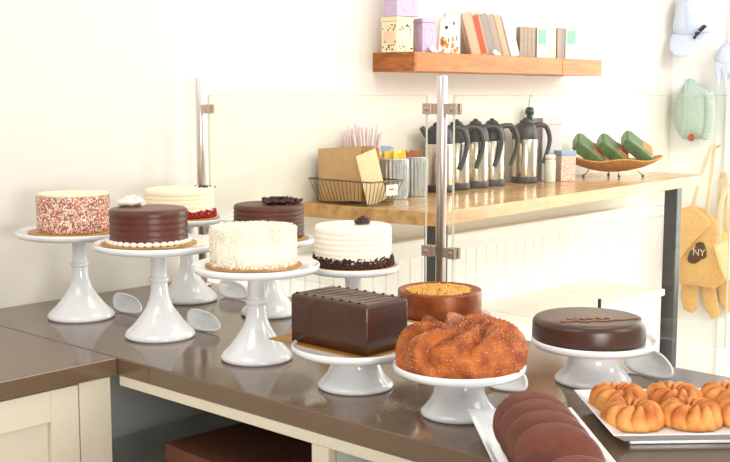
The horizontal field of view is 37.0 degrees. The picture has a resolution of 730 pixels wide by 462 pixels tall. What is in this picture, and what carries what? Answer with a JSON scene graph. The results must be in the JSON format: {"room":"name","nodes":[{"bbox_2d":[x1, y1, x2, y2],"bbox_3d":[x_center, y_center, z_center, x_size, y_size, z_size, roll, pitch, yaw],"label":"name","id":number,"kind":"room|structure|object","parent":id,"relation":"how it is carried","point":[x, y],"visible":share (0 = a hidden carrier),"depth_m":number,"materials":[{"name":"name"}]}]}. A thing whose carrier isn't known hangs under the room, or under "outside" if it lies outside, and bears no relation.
{"room":"cafe","nodes":[
{"label":"cafe","id":0,"kind":"room"},
{"bbox_2d":[0,0,674,307],"bbox_3d":[-0.495,-0.543,3.391,0.100,3.200,6.400,6,10,42],"label":"wall","id":1,"kind":"structure","parent":0,"point":[99,95],"depth_m":3.44,"materials":[{"name":"paint"}]},
{"bbox_2d":[207,200,664,286],"bbox_3d":[0.531,0.018,4.482,0.048,0.073,3.120,6,10,42],"label":"trim","id":2,"kind":"structure","parent":1,"relation":"attached to","point":[408,248],"depth_m":4.65,"materials":[{"name":"white paint"}]},
{"bbox_2d":[245,215,663,351],"bbox_3d":[0.537,0.457,4.566,0.018,0.825,3.171,6,10,42],"label":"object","id":3,"kind":"structure","parent":1,"relation":"attached to","point":[630,252],"depth_m":4.81,"materials":[{"name":"white paint"}]},
{"bbox_2d":[373,52,601,76],"bbox_3d":[0.521,-0.648,4.277,0.193,0.068,1.250,6,10,42],"label":"wall shelf","id":4,"kind":"object","parent":1,"relation":"attached to","point":[406,62],"visible":1,"depth_m":4.04,"materials":[{"name":"brown wood"}]},
{"bbox_2d":[381,16,413,52],"bbox_3d":[0.113,-0.687,3.826,0.079,0.122,0.087,-6,9,-39],"label":"tin","id":5,"kind":"object","parent":4,"relation":"on","point":[397,31],"visible":0.99,"depth_m":3.80,"materials":[{"name":"metal"}]},
{"bbox_2d":[384,0,418,16],"bbox_3d":[0.127,-0.808,3.816,0.095,0.120,0.089,-4,8,-31],"label":"tin","id":6,"kind":"object","parent":5,"relation":"on","point":[404,8],"visible":0.94,"depth_m":3.79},
{"bbox_2d":[413,18,435,52],"bbox_3d":[0.211,-0.692,3.869,0.061,0.120,0.061,-4,8,-31],"label":"tin","id":7,"kind":"object","parent":4,"relation":"on","point":[424,29],"visible":0.94,"depth_m":3.85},
{"bbox_2d":[437,19,453,52],"bbox_3d":[0.287,-0.698,3.914,0.057,0.123,0.033,-1,7,-8],"label":"carton","id":8,"kind":"object","parent":4,"relation":"on","point":[445,25],"visible":0.91,"depth_m":3.90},
{"bbox_2d":[443,13,459,53],"bbox_3d":[0.317,-0.719,3.987,0.057,0.147,0.043,-1,7,-11],"label":"carton","id":9,"kind":"object","parent":4,"relation":"on","point":[455,42],"visible":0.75,"depth_m":3.97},
{"bbox_2d":[460,11,480,54],"bbox_3d":[0.395,-0.743,4.122,0.079,0.168,0.070,-1,7,-6],"label":"book","id":10,"kind":"object","parent":4,"relation":"on","point":[467,25],"visible":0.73,"depth_m":4.09,"materials":[{"name":"beige paper"}]},
{"bbox_2d":[472,12,488,54],"bbox_3d":[0.430,-0.748,4.159,0.075,0.167,0.071,-1,7,-6],"label":"book","id":11,"kind":"object","parent":4,"relation":"on","point":[476,17],"visible":0.67,"depth_m":4.12,"materials":[{"name":"red paper"}]},
{"bbox_2d":[479,13,494,54],"bbox_3d":[0.463,-0.752,4.195,0.073,0.167,0.070,-1,7,-6],"label":"book","id":12,"kind":"object","parent":4,"relation":"on","point":[484,20],"visible":0.5,"depth_m":4.16,"materials":[{"name":"beige paper"}]},
{"bbox_2d":[487,13,502,55],"bbox_3d":[0.494,-0.756,4.229,0.073,0.167,0.070,-1,7,-6],"label":"book","id":13,"kind":"object","parent":4,"relation":"on","point":[491,20],"visible":0.61,"depth_m":4.19,"materials":[{"name":"beige paper"}]},
{"bbox_2d":[494,14,509,55],"bbox_3d":[0.524,-0.760,4.262,0.071,0.166,0.070,-1,7,-6],"label":"book","id":14,"kind":"object","parent":4,"relation":"on","point":[498,21],"visible":0.61,"depth_m":4.23,"materials":[{"name":"beige paper"}]},
{"bbox_2d":[501,14,519,55],"bbox_3d":[0.561,-0.765,4.301,0.087,0.170,0.071,-1,7,-6],"label":"book","id":15,"kind":"object","parent":4,"relation":"on","point":[506,20],"visible":0.64,"depth_m":4.27,"materials":[{"name":"white paper"}]},
{"bbox_2d":[516,27,523,56],"bbox_3d":[0.614,-0.747,4.319,0.018,0.118,0.060,-1,7,-6],"label":"book","id":16,"kind":"object","parent":4,"relation":"on","point":[519,30],"visible":0.71,"depth_m":4.29,"materials":[{"name":"paper"}]},
{"bbox_2d":[524,27,527,56],"bbox_3d":[0.632,-0.750,4.338,0.018,0.118,0.060,-1,7,-6],"label":"book","id":17,"kind":"object","parent":4,"relation":"on","point":[525,28],"visible":0.52,"depth_m":4.31,"materials":[{"name":"paper"}]},
{"bbox_2d":[528,27,531,56],"bbox_3d":[0.650,-0.752,4.358,0.018,0.118,0.060,-1,7,-6],"label":"book","id":18,"kind":"object","parent":4,"relation":"on","point":[529,28],"visible":0.45,"depth_m":4.33,"materials":[{"name":"paper"}]},
{"bbox_2d":[532,27,535,56],"bbox_3d":[0.668,-0.754,4.378,0.018,0.118,0.060,-1,7,-6],"label":"book","id":19,"kind":"object","parent":4,"relation":"on","point":[533,28],"visible":0.45,"depth_m":4.35,"materials":[{"name":"paper"}]},
{"bbox_2d":[535,27,547,57],"bbox_3d":[0.703,-0.761,4.416,0.049,0.122,0.065,-2,7,-17],"label":"carton","id":20,"kind":"object","parent":4,"relation":"on","point":[541,32],"visible":0.63,"depth_m":4.38,"materials":[{"name":"white cardboard"}]},
{"bbox_2d":[539,23,556,57],"bbox_3d":[0.748,-0.777,4.470,0.055,0.142,0.053,-2,7,-17],"label":"book","id":21,"kind":"object","parent":4,"relation":"on","point":[551,32],"visible":0.48,"depth_m":4.45,"materials":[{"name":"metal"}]},
{"bbox_2d":[555,28,561,57],"bbox_3d":[0.792,-0.773,4.501,0.019,0.124,0.060,-1,7,-5],"label":"book","id":22,"kind":"object","parent":4,"relation":"on","point":[558,30],"visible":0.57,"depth_m":4.47,"materials":[{"name":"paper"}]},
{"bbox_2d":[561,28,564,58],"bbox_3d":[0.811,-0.775,4.521,0.019,0.124,0.060,-1,7,-5],"label":"book","id":23,"kind":"object","parent":4,"relation":"on","point":[563,29],"visible":0.52,"depth_m":4.49,"materials":[{"name":"beige paper"}]},
{"bbox_2d":[565,28,576,58],"bbox_3d":[0.850,-0.781,4.560,0.055,0.126,0.053,-2,7,-17],"label":"carton","id":24,"kind":"object","parent":4,"relation":"on","point":[570,34],"visible":0.68,"depth_m":4.54,"materials":[{"name":"white cardboard"}]},
{"bbox_2d":[526,115,532,122],"bbox_3d":[0.690,-0.350,4.593,0.068,0.276,0.068,6,10,42],"label":"bottle","id":25,"kind":"object","parent":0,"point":[529,117],"depth_m":4.57,"materials":[{"name":"green glass"}]},
{"bbox_2d":[669,0,729,374],"bbox_3d":[2.847,-0.677,4.460,3.380,3.200,0.100,6,10,42],"label":"wall","id":26,"kind":"structure","parent":0,"point":[696,331],"depth_m":5.52,"materials":[{"name":"white paint"}]},
{"bbox_2d":[681,284,698,312],"bbox_3d":[1.647,0.308,5.540,0.097,0.222,0.020,6,10,42],"label":"tote bag","id":27,"kind":"object","parent":26,"relation":"hanging from","point":[689,293],"visible":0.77,"depth_m":5.53,"materials":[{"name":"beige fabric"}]},
{"bbox_2d":[669,0,712,56],"bbox_3d":[1.586,-1.016,5.339,0.216,0.328,0.156,6,10,42],"label":"baseball cap","id":28,"kind":"object","parent":26,"relation":"hanging from","point":[692,22],"visible":1,"depth_m":5.31,"materials":[{"name":"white fabric"}]},
{"bbox_2d":[673,78,714,140],"bbox_3d":[1.627,-0.600,5.402,0.238,0.310,0.095,6,10,42],"label":"knit beanie","id":29,"kind":"object","parent":26,"relation":"hanging from","point":[692,115],"visible":1,"depth_m":5.38,"materials":[{"name":"fabric"}]},
{"bbox_2d":[701,287,720,318],"bbox_3d":[1.731,0.325,5.472,0.114,0.239,0.020,6,10,42],"label":"tote bag","id":30,"kind":"object","parent":26,"relation":"hanging from","point":[709,295],"visible":0.74,"depth_m":5.46,"materials":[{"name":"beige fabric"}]},
{"bbox_2d":[715,22,729,376],"bbox_3d":[2.543,-0.398,4.690,2.070,2.590,0.024,6,10,42],"label":"trim","id":31,"kind":"structure","parent":26,"relation":"attached to","point":[722,368],"depth_m":5.46,"materials":[{"name":"white paint"}]},
{"bbox_2d":[715,41,729,88],"bbox_3d":[1.753,-0.788,5.269,0.147,0.269,0.058,6,10,42],"label":"scarf","id":32,"kind":"object","parent":26,"relation":"hanging from","point":[722,57],"visible":1,"depth_m":5.26,"materials":[{"name":"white fabric"}]},
{"bbox_3d":[1.740,-0.423,5.398,0.008,0.024,0.066,6,10,42],"label":"wall hook","id":33,"kind":"object","parent":26,"relation":"attached to","visible":0},
{"bbox_2d":[679,145,727,288],"bbox_3d":[1.679,-0.069,5.395,0.265,0.709,0.086,6,10,42],"label":"tote bag","id":34,"kind":"object","parent":33,"relation":"hanging from","point":[698,263],"visible":0.86,"depth_m":5.39,"materials":[{"name":"beige fabric"}]},
{"bbox_3d":[1.774,-0.274,5.386,0.008,0.024,0.066,6,10,42],"label":"wall hook","id":35,"kind":"object","parent":26,"relation":"attached to","visible":0},
{"bbox_2d":[714,183,729,279],"bbox_3d":[1.768,0.007,5.286,0.094,0.465,0.130,-4,8,-31],"label":"tote bag","id":36,"kind":"object","parent":35,"relation":"hanging from","point":[721,249],"visible":0.92,"depth_m":5.29,"materials":[{"name":"beige fabric"}]},
{"bbox_2d":[716,172,729,312],"bbox_3d":[1.780,0.061,5.395,0.113,0.703,0.033,6,10,42],"label":"tote bag","id":37,"kind":"object","parent":35,"relation":"hanging from","point":[722,288],"visible":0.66,"depth_m":5.39,"materials":[{"name":"beige fabric"}]},
{"bbox_3d":[0.906,1.286,2.056,4.400,0.100,8.400,6,10,42],"label":"floor","id":38,"kind":"structure","parent":0,"visible":0},
{"bbox_2d":[0,377,112,461],"bbox_3d":[-1.343,0.757,2.013,0.648,0.800,1.680,6,10,42],"label":"base cabinet","id":39,"kind":"object","parent":38,"relation":"on","point":[71,423],"visible":0.63,"depth_m":2.27,"materials":[{"name":"beige paint"}]},
{"bbox_2d":[0,326,116,400],"bbox_3d":[-1.338,0.337,1.979,0.689,0.038,1.634,6,10,42],"label":"countertop","id":40,"kind":"structure","parent":39,"relation":"on","point":[29,364],"depth_m":2.30,"materials":[{"name":"brown stone"}]},
{"bbox_2d":[109,374,416,461],"bbox_3d":[-0.021,0.749,2.395,1.562,0.880,0.668,6,10,42],"label":"open shelf unit","id":41,"kind":"object","parent":38,"relation":"on","point":[145,416],"visible":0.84,"depth_m":2.77,"materials":[{"name":"beige paint"}]},
{"bbox_2d":[164,422,311,461],"bbox_3d":[-0.170,0.532,2.406,0.335,0.108,0.464,-7,10,-44],"label":"cardboard box","id":42,"kind":"object","parent":41,"relation":"on","point":[240,442],"visible":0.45,"depth_m":2.42,"materials":[{"name":"cardboard"}]},
{"bbox_2d":[0,282,729,461],"bbox_3d":[-0.209,0.335,1.999,2.329,0.038,1.585,6,10,42],"label":"countertop","id":43,"kind":"structure","parent":41,"relation":"on","point":[391,421],"depth_m":2.13,"materials":[{"name":"brown stone"}]},
{"bbox_2d":[15,225,114,323],"bbox_3d":[-0.721,0.107,2.761,0.308,0.226,0.308,6,10,42],"label":"cake stand","id":44,"kind":"object","parent":43,"relation":"on","point":[81,303],"visible":0.77,"depth_m":2.73,"materials":[{"name":"white ceramic"}]},
{"bbox_2d":[28,190,109,236],"bbox_3d":[-0.733,-0.048,2.742,0.224,0.098,0.224,6,10,42],"label":"cake","id":45,"kind":"object","parent":44,"relation":"on","point":[63,213],"visible":0.95,"depth_m":2.67,"materials":[{"name":"multicoloured food"}]},
{"bbox_2d":[113,292,141,313],"bbox_3d":[-0.612,0.187,2.830,0.116,0.048,0.034,5,9,35],"label":"label holder","id":46,"kind":"object","parent":43,"relation":"on","point":[122,302],"visible":1,"depth_m":2.84,"materials":[{"name":"white ceramic"}]},
{"bbox_2d":[92,234,209,343],"bbox_3d":[-0.479,0.135,2.542,0.298,0.224,0.298,6,10,42],"label":"cake stand","id":47,"kind":"object","parent":43,"relation":"on","point":[159,322],"visible":0.77,"depth_m":2.51,"materials":[{"name":"white ceramic"}]},
{"bbox_2d":[101,194,196,249],"bbox_3d":[-0.503,-0.027,2.537,0.220,0.112,0.220,4,8,28],"label":"cake","id":48,"kind":"object","parent":47,"relation":"on","point":[134,224],"visible":1,"depth_m":2.47,"materials":[{"name":"brown food"}]},
{"bbox_2d":[168,211,233,304],"bbox_3d":[-0.486,0.074,2.990,0.272,0.234,0.272,6,10,42],"label":"cake stand","id":49,"kind":"object","parent":43,"relation":"on","point":[187,288],"visible":0.45,"depth_m":2.96,"materials":[{"name":"white ceramic"}]},
{"bbox_2d":[144,185,219,220],"bbox_3d":[-0.508,-0.082,2.993,0.216,0.088,0.216,6,9,39],"label":"cake","id":50,"kind":"object","parent":49,"relation":"on","point":[199,203],"visible":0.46,"depth_m":2.92,"materials":[{"name":"white food"}]},
{"bbox_2d":[187,309,220,331],"bbox_3d":[-0.383,0.214,2.615,0.116,0.048,0.034,5,9,35],"label":"label holder","id":51,"kind":"object","parent":43,"relation":"on","point":[200,320],"visible":0.98,"depth_m":2.62,"materials":[{"name":"white ceramic"}]},
{"bbox_2d":[195,78,213,285],"bbox_3d":[-0.471,-0.141,3.197,0.077,0.609,0.052,6,10,42],"label":"post","id":52,"kind":"object","parent":43,"relation":"on","point":[201,108],"visible":0.6,"depth_m":3.18,"materials":[{"name":"metal"}]},
{"bbox_2d":[219,280,247,298],"bbox_3d":[-0.362,0.162,3.034,0.116,0.048,0.034,5,9,35],"label":"label holder","id":53,"kind":"object","parent":43,"relation":"on","point":[231,289],"visible":0.98,"depth_m":3.04,"materials":[{"name":"white ceramic"}]},
{"bbox_2d":[191,256,319,366],"bbox_3d":[-0.231,0.171,2.325,0.272,0.206,0.272,6,10,42],"label":"cake stand","id":54,"kind":"object","parent":43,"relation":"on","point":[252,346],"visible":0.8,"depth_m":2.29,"materials":[{"name":"white ceramic"}]},
{"bbox_2d":[205,220,301,272],"bbox_3d":[-0.238,0.029,2.322,0.206,0.087,0.206,6,10,42],"label":"cake","id":55,"kind":"object","parent":54,"relation":"on","point":[248,246],"visible":1,"depth_m":2.25,"materials":[{"name":"white food"}]},
{"bbox_2d":[241,234,314,319],"bbox_3d":[-0.245,0.115,2.801,0.236,0.198,0.236,6,10,42],"label":"cake stand","id":56,"kind":"object","parent":43,"relation":"on","point":[278,306],"visible":0.34,"depth_m":2.77,"materials":[{"name":"white ceramic"}]},
{"bbox_2d":[233,196,308,240],"bbox_3d":[-0.250,-0.038,2.835,0.208,0.109,0.208,6,9,39],"label":"cake","id":57,"kind":"object","parent":56,"relation":"on","point":[286,209],"visible":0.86,"depth_m":2.77,"materials":[{"name":"brown food"}]},
{"bbox_2d":[291,340,395,395],"bbox_3d":[-0.018,0.258,2.111,0.248,0.086,0.248,6,10,42],"label":"cake stand","id":58,"kind":"object","parent":43,"relation":"on","point":[345,376],"visible":0.59,"depth_m":2.06,"materials":[{"name":"white ceramic"}]},
{"bbox_2d":[269,286,406,357],"bbox_3d":[-0.049,0.169,2.124,0.256,0.100,0.142,6,10,42],"label":"cake","id":59,"kind":"object","parent":58,"relation":"on","point":[353,323],"visible":0.98,"depth_m":2.06,"materials":[{"name":"food"}]},
{"bbox_2d":[313,261,399,289],"bbox_3d":[-0.027,0.164,2.489,0.212,0.180,0.212,6,10,42],"label":"cake stand","id":60,"kind":"object","parent":43,"relation":"on","point":[352,278],"visible":0.21,"depth_m":2.39,"materials":[{"name":"white ceramic"}]},
{"bbox_2d":[312,215,395,270],"bbox_3d":[-0.027,0.021,2.493,0.212,0.116,0.212,0,7,0],"label":"cake","id":61,"kind":"object","parent":60,"relation":"on","point":[360,244],"visible":0.89,"depth_m":2.42,"materials":[{"name":"white food"}]},
{"bbox_2d":[421,75,461,281],"bbox_3d":[0.183,-0.069,2.629,0.102,0.606,0.052,6,10,42],"label":"post","id":62,"kind":"object","parent":43,"relation":"on","point":[441,108],"visible":0.88,"depth_m":2.61,"materials":[{"name":"metal"}]},
{"bbox_2d":[207,95,427,281],"bbox_3d":[-0.153,-0.113,2.925,0.818,0.500,0.006,6,10,42],"label":"glass panel","id":63,"kind":"object","parent":62,"relation":"attached to","point":[207,95],"visible":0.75,"depth_m":2.66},
{"bbox_2d":[451,95,729,348],"bbox_3d":[0.463,-0.043,2.367,0.685,0.500,0.006,6,10,42],"label":"glass panel","id":64,"kind":"object","parent":62,"relation":"attached to","point":[453,95],"visible":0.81,"depth_m":2.56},
{"bbox_2d":[407,309,492,325],"bbox_3d":[0.161,0.225,2.353,0.226,0.092,0.226,6,10,42],"label":"cake stand","id":65,"kind":"object","parent":43,"relation":"on","point":[482,310],"visible":0.03,"depth_m":2.36,"materials":[{"name":"white ceramic"}]},
{"bbox_2d":[398,281,486,322],"bbox_3d":[0.161,0.151,2.357,0.224,0.064,0.224,6,10,42],"label":"cheesecake","id":66,"kind":"object","parent":65,"relation":"on","point":[435,299],"visible":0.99,"depth_m":2.29,"materials":[{"name":"brown food"}]},
{"bbox_2d":[393,359,526,424],"bbox_3d":[0.166,0.277,1.925,0.234,0.094,0.234,6,10,42],"label":"cake stand","id":67,"kind":"object","parent":43,"relation":"on","point":[449,402],"visible":0.61,"depth_m":1.88,"materials":[{"name":"white ceramic"}]},
{"bbox_2d":[395,312,528,378],"bbox_3d":[0.171,0.195,1.920,0.225,0.083,0.225,3,8,22],"label":"bundt cake","id":68,"kind":"object","parent":67,"relation":"on","point":[474,346],"visible":1,"depth_m":1.85,"materials":[{"name":"food"}]},
{"bbox_2d":[490,374,527,391],"bbox_3d":[0.270,0.275,2.089,0.097,0.057,0.034,4,8,31],"label":"label holder","id":69,"kind":"object","parent":43,"relation":"on","point":[519,385],"visible":0.2,"depth_m":2.07,"materials":[{"name":"white ceramic"}]},
{"bbox_2d":[467,408,615,461],"bbox_3d":[0.276,0.356,1.533,0.179,0.034,0.639,0,7,-3],"label":"serving tray","id":70,"kind":"object","parent":43,"relation":"on","point":[482,419],"visible":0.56,"depth_m":1.73,"materials":[{"name":"white ceramic"}]},
{"bbox_2d":[493,391,571,442],"bbox_3d":[0.255,0.294,1.641,0.126,0.086,0.105,0,7,-3],"label":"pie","id":71,"kind":"object","parent":70,"relation":"on","point":[515,398],"visible":0.17,"depth_m":1.66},
{"bbox_2d":[498,399,579,455],"bbox_3d":[0.257,0.300,1.593,0.126,0.086,0.105,0,7,-3],"label":"cookie","id":72,"kind":"object","parent":70,"relation":"on","point":[519,409],"visible":0.31,"depth_m":1.61,"materials":[{"name":"food"}]},
{"bbox_2d":[504,410,588,461],"bbox_3d":[0.260,0.307,1.538,0.126,0.086,0.105,0,7,-3],"label":"pie","id":73,"kind":"object","parent":70,"relation":"on","point":[528,420],"visible":0.33,"depth_m":1.55,"materials":[{"name":"food"}]},
{"bbox_2d":[512,422,604,461],"bbox_3d":[0.263,0.314,1.478,0.126,0.086,0.105,0,7,-3],"label":"cookie","id":74,"kind":"object","parent":70,"relation":"on","point":[549,441],"visible":0.97,"depth_m":1.48,"materials":[{"name":"food"}]},
{"bbox_2d":[552,455,603,461],"bbox_3d":[0.269,0.331,1.340,0.126,0.086,0.105,0,7,-3],"label":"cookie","id":75,"kind":"object","parent":70,"relation":"on","point":[572,458],"visible":1,"depth_m":1.37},
{"bbox_2d":[531,333,657,389],"bbox_3d":[0.450,0.253,2.148,0.244,0.088,0.244,6,10,42],"label":"cake stand","id":76,"kind":"object","parent":43,"relation":"on","point":[583,370],"visible":0.59,"depth_m":2.10,"materials":[{"name":"white ceramic"}]},
{"bbox_2d":[532,307,645,351],"bbox_3d":[0.441,0.189,2.150,0.221,0.050,0.221,6,10,42],"label":"cake","id":77,"kind":"object","parent":76,"relation":"on","point":[595,329],"visible":1,"depth_m":2.08,"materials":[{"name":"food"}]},
{"bbox_2d":[624,350,673,379],"bbox_3d":[0.575,0.262,2.201,0.040,0.054,0.139,-5,8,-33],"label":"label holder","id":78,"kind":"object","parent":43,"relation":"on","point":[654,364],"visible":0.84,"depth_m":2.20,"materials":[{"name":"white ceramic"}]},
{"bbox_2d":[574,388,729,443],"bbox_3d":[0.605,0.318,1.865,0.439,0.028,0.269,0,7,-3],"label":"serving tray","id":79,"kind":"object","parent":43,"relation":"on","point":[666,435],"visible":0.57,"depth_m":1.76,"materials":[{"name":"white ceramic"}]},
{"bbox_2d":[589,381,648,410],"bbox_3d":[0.444,0.290,1.912,0.104,0.039,0.104,-1,7,-7],"label":"pastry","id":80,"kind":"object","parent":79,"relation":"on","point":[600,394],"visible":0.44,"depth_m":1.90,"materials":[{"name":"food"}]},
{"bbox_2d":[600,396,664,432],"bbox_3d":[0.445,0.302,1.816,0.104,0.039,0.104,2,7,13],"label":"pastry","id":81,"kind":"object","parent":79,"relation":"on","point":[639,415],"visible":0.98,"depth_m":1.78,"materials":[{"name":"food"}]},
{"bbox_2d":[646,380,703,405],"bbox_3d":[0.543,0.289,1.917,0.108,0.039,0.108,2,7,13],"label":"pastry","id":82,"kind":"object","parent":79,"relation":"on","point":[658,392],"visible":0.39,"depth_m":1.90,"materials":[{"name":"food"}]},
{"bbox_2d":[660,395,722,431],"bbox_3d":[0.542,0.301,1.820,0.104,0.039,0.104,-6,10,-42],"label":"pastry","id":83,"kind":"object","parent":79,"relation":"on","point":[693,414],"visible":0.99,"depth_m":1.79,"materials":[{"name":"food"}]},
{"bbox_2d":[700,380,729,404],"bbox_3d":[0.641,0.289,1.921,0.104,0.039,0.104,-2,7,-14],"label":"pastry","id":84,"kind":"object","parent":79,"relation":"on","point":[713,391],"visible":0.6,"depth_m":1.90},
{"bbox_2d":[718,397,729,427],"bbox_3d":[0.640,0.301,1.824,0.104,0.039,0.104,-2,7,-16],"label":"pastry","id":85,"kind":"object","parent":79,"relation":"on","point":[724,405],"visible":0.66,"depth_m":1.80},
{"bbox_2d":[300,171,704,366],"bbox_3d":[0.695,0.386,4.336,0.544,1.122,2.160,6,10,42],"label":"table","id":86,"kind":"object","parent":38,"relation":"on","point":[474,204],"depth_m":4.08,"materials":[{"name":"brown wood"}]},
{"bbox_2d":[309,177,402,205],"bbox_3d":[-0.031,-0.135,3.635,0.284,0.080,0.161,6,10,42],"label":"wire basket","id":87,"kind":"object","parent":86,"relation":"on","point":[391,190],"visible":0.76,"depth_m":3.57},
{"bbox_2d":[318,146,361,200],"bbox_3d":[-0.084,-0.188,3.622,0.208,0.191,0.028,7,10,43],"label":"paper bag","id":88,"kind":"object","parent":87,"relation":"in","point":[338,163],"visible":0.94,"depth_m":3.61,"materials":[{"name":"paper"}]},
{"bbox_2d":[361,149,364,200],"bbox_3d":[-0.069,-0.186,3.639,0.200,0.182,0.028,7,10,43],"label":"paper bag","id":89,"kind":"object","parent":87,"relation":"in","point":[362,150],"visible":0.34,"depth_m":3.58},
{"bbox_2d":[356,146,373,150],"bbox_3d":[-0.039,-0.194,3.671,0.200,0.190,0.028,7,10,43],"label":"paper bag","id":90,"kind":"object","parent":87,"relation":"in","point":[367,148],"visible":0.09,"depth_m":3.62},
{"bbox_2d":[356,148,386,204],"bbox_3d":[0.022,-0.174,3.555,0.134,0.190,0.014,-6,10,-42],"label":"card","id":91,"kind":"object","parent":87,"relation":"in","point":[368,163],"visible":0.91,"depth_m":3.55,"materials":[{"name":"paper"}]},
{"bbox_2d":[380,158,408,199],"bbox_3d":[0.096,-0.183,3.796,0.116,0.141,0.116,6,10,42],"label":"metal bucket","id":92,"kind":"object","parent":86,"relation":"on","point":[390,168],"visible":0.64,"depth_m":3.75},
{"bbox_2d":[380,146,390,156],"bbox_3d":[0.073,-0.265,3.788,0.042,0.059,0.013,-2,7,-17],"label":"packet","id":93,"kind":"object","parent":92,"relation":"in","point":[387,148],"visible":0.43,"depth_m":3.78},
{"bbox_2d":[384,151,392,158],"bbox_3d":[0.085,-0.248,3.756,0.040,0.057,0.009,-2,7,-16],"label":"packet","id":94,"kind":"object","parent":92,"relation":"on","point":[387,154],"visible":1,"depth_m":3.75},
{"bbox_2d":[393,150,397,158],"bbox_3d":[0.105,-0.250,3.757,0.006,0.057,0.039,3,8,22],"label":"packet","id":95,"kind":"object","parent":92,"relation":"in","point":[395,152],"visible":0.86,"depth_m":3.75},
{"bbox_2d":[398,149,405,158],"bbox_3d":[0.124,-0.253,3.777,0.046,0.061,0.008,-1,7,-9],"label":"packet","id":96,"kind":"object","parent":92,"relation":"in","point":[402,155],"visible":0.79,"depth_m":3.77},
{"bbox_2d":[406,156,427,196],"bbox_3d":[0.174,-0.197,3.903,0.104,0.141,0.104,6,10,42],"label":"metal bucket","id":97,"kind":"object","parent":86,"relation":"on","point":[417,165],"visible":0.52,"depth_m":3.86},
{"bbox_2d":[410,150,420,156],"bbox_3d":[0.178,-0.259,3.886,0.044,0.060,0.005,1,7,7],"label":"packet","id":98,"kind":"object","parent":97,"relation":"in","point":[413,153],"visible":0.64,"depth_m":3.88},
{"bbox_2d":[420,122,469,192],"bbox_3d":[0.297,-0.281,4.070,0.193,0.267,0.110,-2,7,-13],"label":"flask","id":99,"kind":"object","parent":86,"relation":"on","point":[432,130],"visible":0.57,"depth_m":4.03,"materials":[{"name":"metal"}]},
{"bbox_2d":[448,119,485,189],"bbox_3d":[0.368,-0.293,4.169,0.193,0.267,0.110,-2,7,-13],"label":"flask","id":100,"kind":"object","parent":86,"relation":"on","point":[461,178],"visible":0.61,"depth_m":4.13,"materials":[{"name":"silver metal"}]},
{"bbox_2d":[468,119,503,187],"bbox_3d":[0.450,-0.305,4.266,0.193,0.267,0.110,-2,7,-13],"label":"flask","id":101,"kind":"object","parent":86,"relation":"on","point":[479,178],"visible":0.66,"depth_m":4.22,"materials":[{"name":"silver metal"}]},
{"bbox_2d":[483,118,519,185],"bbox_3d":[0.524,-0.316,4.354,0.193,0.267,0.110,-2,7,-13],"label":"flask","id":102,"kind":"object","parent":86,"relation":"on","point":[496,174],"visible":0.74,"depth_m":4.31,"materials":[{"name":"silver metal"}]},
{"bbox_2d":[525,95,533,122],"bbox_3d":[0.690,-0.392,4.588,0.068,0.359,0.068,6,10,42],"label":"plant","id":103,"kind":"object","parent":86,"relation":"on","point":[529,111],"visible":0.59,"depth_m":4.56,"materials":[{"name":"green plant"}]},
{"bbox_2d":[509,117,551,183],"bbox_3d":[0.677,-0.333,4.491,0.193,0.267,0.110,-2,7,-13],"label":"flask","id":104,"kind":"object","parent":86,"relation":"on","point":[524,169],"visible":0.92,"depth_m":4.45,"materials":[{"name":"silver metal"}]},
{"bbox_2d":[533,118,562,179],"bbox_3d":[0.777,-0.351,4.653,0.108,0.262,0.073,-4,8,-27],"label":"tin","id":105,"kind":"object","parent":86,"relation":"on","point":[555,124],"visible":0.52,"depth_m":4.62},
{"bbox_2d":[544,154,555,182],"bbox_3d":[0.764,-0.258,4.508,0.045,0.114,0.045,6,10,42],"label":"jar","id":106,"kind":"object","parent":86,"relation":"on","point":[550,163],"visible":1,"depth_m":4.49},
{"bbox_2d":[554,150,575,180],"bbox_3d":[0.841,-0.276,4.590,0.071,0.128,0.068,-2,7,-17],"label":"tin","id":107,"kind":"object","parent":86,"relation":"on","point":[565,160],"visible":0.88,"depth_m":4.56,"materials":[{"name":"paint"}]},
{"bbox_2d":[576,155,662,177],"bbox_3d":[1.083,-0.286,4.789,0.447,0.099,0.252,0,7,0],"label":"wicker bowl","id":108,"kind":"object","parent":86,"relation":"on","point":[607,165],"visible":0.82,"depth_m":4.71,"materials":[{"name":"brown wicker"}]},
{"bbox_2d":[572,133,604,161],"bbox_3d":[0.979,-0.354,4.781,0.162,0.148,0.118,-1,7,-6],"label":"coffee bag","id":109,"kind":"object","parent":108,"relation":"in","point":[584,147],"visible":0.84,"depth_m":4.74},
{"bbox_2d":[596,133,628,159],"bbox_3d":[1.085,-0.354,4.781,0.162,0.148,0.118,-1,7,-6],"label":"coffee bag","id":110,"kind":"object","parent":108,"relation":"in","point":[606,145],"visible":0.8,"depth_m":4.74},
{"bbox_2d":[621,130,652,160],"bbox_3d":[1.191,-0.366,4.779,0.162,0.148,0.118,-1,7,-6],"label":"coffee bag","id":111,"kind":"object","parent":108,"relation":"in","point":[638,148],"visible":0.96,"depth_m":4.74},
{"bbox_3d":[-0.007,-0.182,3.830,0.080,0.130,0.080,6,10,42],"label":"jar","id":112,"kind":"object","parent":86,"relation":"on","visible":0},
{"bbox_2d":[366,127,367,145],"bbox_3d":[0.007,-0.244,3.801,0.006,0.235,0.014,1,7,7],"label":"straw","id":113,"kind":"object","parent":112,"relation":"in","point":[366,127],"visible":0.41,"depth_m":3.79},
{"bbox_2d":[373,122,377,145],"bbox_3d":[0.025,-0.258,3.853,0.006,0.249,0.057,6,10,42],"label":"straw","id":114,"kind":"object","parent":112,"relation":"in","point":[376,122],"visible":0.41,"depth_m":3.85,"materials":[{"name":"white paper"}]},
{"bbox_2d":[482,279,664,350],"bbox_3d":[0.449,0.649,4.192,0.410,0.634,2.130,6,10,42],"label":"bench","id":115,"kind":"object","parent":38,"relation":"on","point":[519,310],"visible":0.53,"depth_m":4.61,"materials":[{"name":"beige paint"}]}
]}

